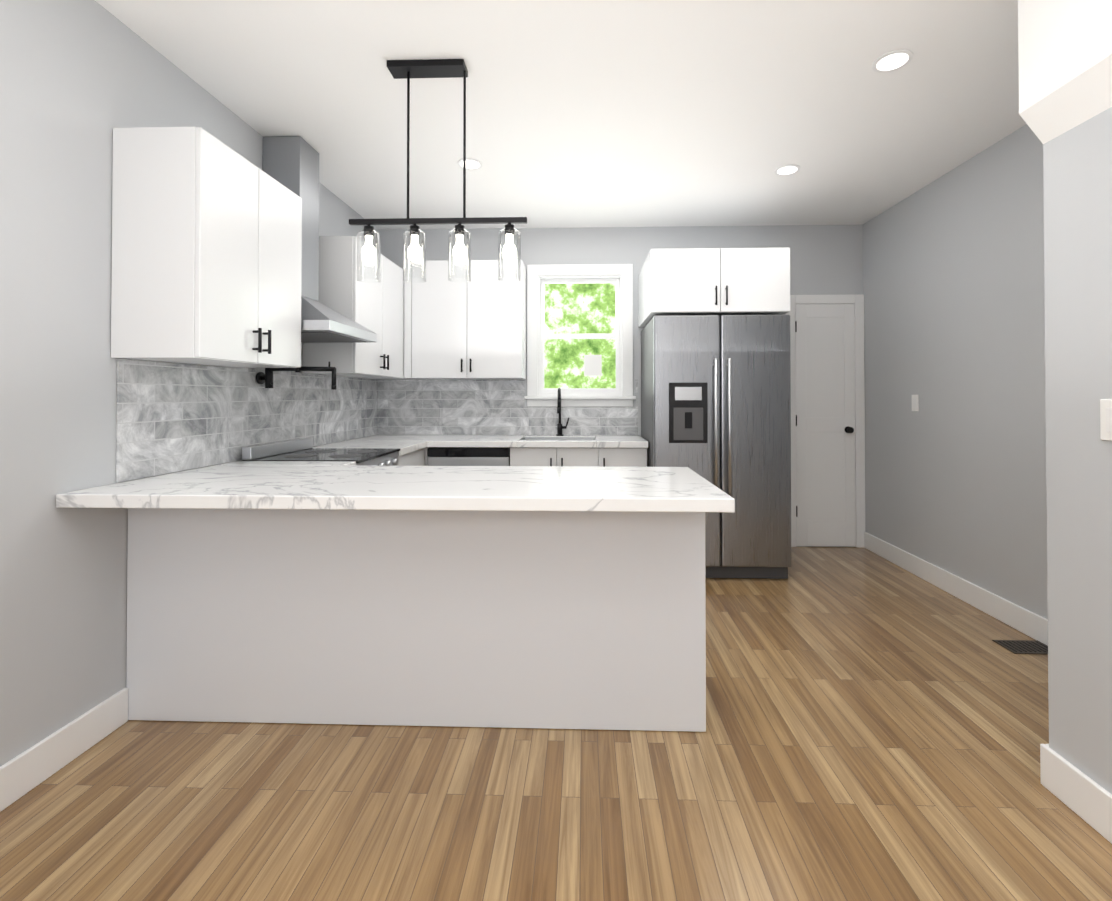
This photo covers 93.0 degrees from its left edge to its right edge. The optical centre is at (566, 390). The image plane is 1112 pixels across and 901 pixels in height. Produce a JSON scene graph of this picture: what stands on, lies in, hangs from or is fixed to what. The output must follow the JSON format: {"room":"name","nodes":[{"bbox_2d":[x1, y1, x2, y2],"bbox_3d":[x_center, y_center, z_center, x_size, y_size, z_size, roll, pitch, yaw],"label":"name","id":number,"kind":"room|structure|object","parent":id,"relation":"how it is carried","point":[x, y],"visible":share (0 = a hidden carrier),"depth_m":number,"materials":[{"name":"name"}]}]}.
{"room":"kitchen","nodes":[
{"label":"kitchen","id":0,"kind":"room"},
{"bbox_2d":[0,0,377,765],"bbox_3d":[-1.802,-0.084,0.639,0.120,2.675,7.990,0,-1,2],"label":"wall","id":1,"kind":"structure","parent":0,"point":[80,80],"depth_m":1.79,"materials":[{"name":"grey paint"}]},
{"bbox_2d":[0,688,127,811],"bbox_3d":[-1.774,1.175,-0.612,0.016,0.130,5.278,0,-1,2],"label":"baseboard","id":2,"kind":"structure","parent":1,"relation":"attached to","point":[24,772],"depth_m":1.76,"materials":[{"name":"white wood"}]},
{"bbox_2d":[111,126,301,367],"bbox_3d":[-1.498,-0.549,2.316,0.373,0.860,0.710,0,-1,2],"label":"upper cabinet","id":3,"kind":"object","parent":1,"relation":"attached to","point":[206,248],"visible":1,"depth_m":1.97,"materials":[{"name":"white wood"}]},
{"bbox_2d":[116,343,379,482],"bbox_3d":[-1.652,0.032,3.249,0.006,0.654,2.518,0,-1,2],"label":"backsplash","id":4,"kind":"structure","parent":1,"relation":"attached to","point":[173,417],"depth_m":2.54,"materials":[{"name":"tile"}]},
{"bbox_2d":[256,362,335,389],"bbox_3d":[-1.448,-0.081,2.829,0.421,0.150,0.097,0,-1,2],"label":"pot filler","id":5,"kind":"object","parent":4,"relation":"attached to","point":[266,378],"visible":0.83,"depth_m":2.83,"materials":[{"name":"black metal"}]},
{"bbox_2d":[263,136,376,342],"bbox_3d":[-1.424,-0.845,2.984,0.476,1.095,0.605,0,-1,2],"label":"range hood","id":6,"kind":"object","parent":1,"relation":"attached to","point":[291,163],"visible":0.5,"depth_m":2.91,"materials":[{"name":"silver metal"}]},
{"bbox_2d":[302,236,407,378],"bbox_3d":[-1.446,-0.532,3.901,0.373,0.860,1.206,0,-1,2],"label":"upper cabinet","id":7,"kind":"object","parent":1,"relation":"attached to","point":[377,307],"visible":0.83,"depth_m":3.38,"materials":[{"name":"white wood"}]},
{"bbox_2d":[0,546,1111,900],"bbox_3d":[0.299,1.303,0.557,4.325,0.100,7.990,0,-1,2],"label":"floor","id":8,"kind":"structure","parent":0,"point":[876,728],"depth_m":1.65,"materials":[{"name":"brown wood"}]},
{"bbox_2d":[242,438,399,465],"bbox_3d":[-1.313,0.782,2.963,0.646,0.987,0.611,0,-1,2],"label":"range","id":9,"kind":"object","parent":8,"relation":"on","point":[301,449],"visible":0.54,"depth_m":2.92,"materials":[{"name":"silver metal"}]},
{"bbox_2d":[398,447,428,465],"bbox_3d":[-1.338,0.847,3.593,0.606,0.872,0.636,0,-1,2],"label":"base cabinet","id":10,"kind":"object","parent":8,"relation":"on","point":[419,457],"depth_m":3.66,"materials":[{"name":"white wood"}]},
{"bbox_2d":[313,439,431,455],"bbox_3d":[-1.329,0.387,3.563,0.630,0.045,0.567,0,-1,2],"label":"countertop","id":11,"kind":"structure","parent":10,"relation":"on","point":[406,446],"depth_m":3.65,"materials":[{"name":"stone"}]},
{"bbox_2d":[126,508,705,731],"bbox_3d":[-0.580,0.833,2.244,2.212,0.872,0.495,0,-1,2],"label":"base cabinet","id":12,"kind":"object","parent":8,"relation":"on","point":[550,619],"visible":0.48,"depth_m":2.00,"materials":[{"name":"white wood"}]},
{"bbox_2d":[56,461,734,512],"bbox_3d":[-0.570,0.372,2.103,2.242,0.045,0.763,0,-1,2],"label":"countertop","id":13,"kind":"structure","parent":12,"relation":"on","point":[329,485],"depth_m":1.85,"materials":[{"name":"stone"}]},
{"bbox_2d":[427,447,509,465],"bbox_3d":[-0.713,0.854,4.132,0.600,0.865,0.639,0,-1,2],"label":"dishwasher","id":14,"kind":"object","parent":8,"relation":"on","point":[468,456],"visible":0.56,"depth_m":3.86,"materials":[{"name":"silver metal"}]},
{"bbox_2d":[594,447,646,466],"bbox_3d":[0.418,0.853,4.132,0.358,0.872,0.594,0,-1,2],"label":"base cabinet","id":15,"kind":"object","parent":8,"relation":"on","point":[609,457],"depth_m":3.84,"materials":[{"name":"white wood"}]},
{"bbox_2d":[357,435,647,447],"bbox_3d":[-0.512,0.393,4.152,2.225,0.045,0.629,0,-1,2],"label":"countertop","id":16,"kind":"structure","parent":15,"relation":"on","point":[437,440],"depth_m":3.85,"materials":[{"name":"stone"}]},
{"bbox_2d":[519,437,595,447],"bbox_3d":[-0.063,0.476,4.119,0.576,0.200,0.366,0,-1,2],"label":"sink","id":17,"kind":"object","parent":16,"relation":"in","point":[558,438],"visible":0.15,"depth_m":4.30,"materials":[{"name":"silver metal"}]},
{"bbox_2d":[556,388,568,435],"bbox_3d":[-0.032,0.174,4.284,0.110,0.394,0.215,0,-1,2],"label":"faucet","id":18,"kind":"object","parent":16,"relation":"on","point":[560,427],"visible":1,"depth_m":4.34,"materials":[{"name":"black metal"}]},
{"bbox_2d":[641,315,790,578],"bbox_3d":[1.067,0.387,3.953,0.920,1.797,0.891,0,-1,2],"label":"refrigerator","id":19,"kind":"object","parent":8,"relation":"on","point":[716,400],"visible":0.88,"depth_m":3.57,"materials":[{"name":"grey metal"}]},
{"bbox_2d":[992,640,1047,653],"bbox_3d":[2.282,1.271,2.619,0.225,0.006,0.140,0,-1,2],"label":"floor vent","id":20,"kind":"object","parent":8,"relation":"in","point":[1025,646],"visible":0.9,"depth_m":2.62,"materials":[{"name":"grey metal"}]},
{"bbox_2d":[95,0,1026,229],"bbox_3d":[0.299,-1.472,0.586,4.325,0.100,7.990,0,-1,2],"label":"ceiling","id":21,"kind":"structure","parent":0,"point":[627,113],"depth_m":2.52,"materials":[{"name":"white paint"}]},
{"bbox_2d":[349,59,526,282],"bbox_3d":[-0.554,-0.939,2.274,0.770,0.929,0.096,0,-1,2],"label":"pendant light","id":22,"kind":"object","parent":21,"relation":"hanging from","point":[430,68],"visible":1,"depth_m":2.26,"materials":[{"name":"black metal"}]},
{"bbox_2d":[458,158,481,169],"bbox_3d":[-0.593,-1.390,3.241,0.149,0.007,0.149,0,-1,-22],"label":"recessed light","id":23,"kind":"object","parent":21,"relation":"in","point":[471,164],"depth_m":3.24,"materials":[{"name":"white"}]},
{"bbox_2d":[775,164,799,175],"bbox_3d":[1.391,-1.389,3.326,0.149,0.007,0.149,0,-1,-22],"label":"recessed light","id":24,"kind":"object","parent":21,"relation":"in","point":[786,169],"depth_m":3.32,"materials":[{"name":"white plastic"}]},
{"bbox_2d":[872,49,912,72],"bbox_3d":[1.386,-1.400,2.246,0.149,0.007,0.149,0,-1,-4],"label":"recessed light","id":25,"kind":"object","parent":21,"relation":"in","point":[894,60],"depth_m":2.24,"materials":[{"name":"white plastic"}]},
{"bbox_2d":[377,225,862,546],"bbox_3d":[0.427,-0.043,4.504,4.085,2.675,0.120,0,-1,2],"label":"wall","id":26,"kind":"structure","parent":0,"point":[826,259],"depth_m":4.44,"materials":[{"name":"grey paint"}]},
{"bbox_2d":[404,260,526,378],"bbox_3d":[-0.812,-0.563,4.298,0.935,0.930,0.371,0,-1,2],"label":"upper cabinet","id":27,"kind":"object","parent":26,"relation":"attached to","point":[475,327],"visible":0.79,"depth_m":4.15,"materials":[{"name":"white wood"}]},
{"bbox_2d":[380,379,637,434],"bbox_3d":[-0.492,0.139,4.466,2.186,0.466,0.008,0,-1,2],"label":"backsplash","id":28,"kind":"structure","parent":26,"relation":"attached to","point":[426,407],"depth_m":4.47,"materials":[{"name":"stone"}]},
{"bbox_2d":[524,264,635,406],"bbox_3d":[0.114,-0.466,4.491,0.930,1.200,0.175,0,-1,2],"label":"window","id":29,"kind":"structure","parent":26,"relation":"in","point":[620,276],"depth_m":4.45,"materials":[{"name":"white wood"}]},
{"bbox_2d":[638,248,789,327],"bbox_3d":[1.058,-0.749,3.985,0.940,0.435,0.880,0,-1,2],"label":"upper cabinet","id":30,"kind":"object","parent":26,"relation":"attached to","point":[719,281],"visible":0.92,"depth_m":3.58,"materials":[{"name":"white wood"}]},
{"bbox_2d":[795,304,855,545],"bbox_3d":[2.142,0.283,4.345,0.486,2.004,0.078,0,-1,2],"label":"door","id":31,"kind":"structure","parent":26,"relation":"in","point":[825,420],"depth_m":4.37,"materials":[{"name":"white wood"}]},
{"bbox_2d":[786,294,864,547],"bbox_3d":[2.145,0.248,4.376,0.638,2.090,0.018,0,-1,2],"label":"door frame","id":32,"kind":"structure","parent":26,"relation":"attached to","point":[857,300],"depth_m":4.37,"materials":[{"name":"white wood"}]},
{"bbox_2d":[863,124,1047,618],"bbox_3d":[2.484,-0.058,3.082,0.120,2.675,2.830,0,-1,2],"label":"wall","id":33,"kind":"structure","parent":0,"point":[954,331],"depth_m":3.21,"materials":[{"name":"grey paint"}]},
{"bbox_2d":[912,395,918,410],"bbox_3d":[2.440,0.086,3.697,0.008,0.116,0.072,0,-1,2],"label":"light switch","id":34,"kind":"object","parent":33,"relation":"attached to","point":[915,402],"visible":1,"depth_m":3.68,"materials":[{"name":"white plastic"}]},
{"bbox_2d":[864,532,1047,645],"bbox_3d":[2.412,1.214,3.000,0.020,0.130,2.690,0,-1,2],"label":"baseboard","id":35,"kind":"structure","parent":33,"relation":"attached to","point":[1019,618],"depth_m":3.18,"materials":[{"name":"white wood"}]},
{"bbox_2d":[1018,0,1111,143],"bbox_3d":[1.899,-1.130,-0.825,1.035,0.615,5.040,0,-1,2],"label":"wall","id":36,"kind":"structure","parent":0,"point":[1065,62],"depth_m":1.57,"materials":[{"name":"white paint"}]},
{"bbox_2d":[1043,107,1111,793],"bbox_3d":[1.937,0.208,-0.841,0.960,2.060,5.040,0,-1,2],"label":"wall","id":37,"kind":"structure","parent":0,"point":[1077,169],"depth_m":1.58,"materials":[{"name":"grey paint"}]},
{"bbox_2d":[1040,744,1111,843],"bbox_3d":[1.451,1.173,-0.827,0.020,0.130,5.056,0,-1,2],"label":"baseboard","id":38,"kind":"structure","parent":37,"relation":"attached to","point":[1078,792],"depth_m":1.57,"materials":[{"name":"white wood"}]},
{"bbox_2d":[1100,399,1111,440],"bbox_3d":[1.528,0.082,1.475,0.008,0.116,0.072,0,-1,2],"label":"light switch","id":39,"kind":"object","parent":37,"relation":"attached to","point":[1105,419],"visible":1,"depth_m":1.49,"materials":[{"name":"white plastic"}]},
{"label":"outside","id":40,"kind":"structure","parent":0,"visible":0},
{"bbox_2d":[544,283,615,387],"bbox_3d":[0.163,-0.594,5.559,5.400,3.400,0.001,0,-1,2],"label":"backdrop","id":41,"kind":"structure","parent":40,"point":[577,308],"depth_m":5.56,"materials":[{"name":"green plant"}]}
]}

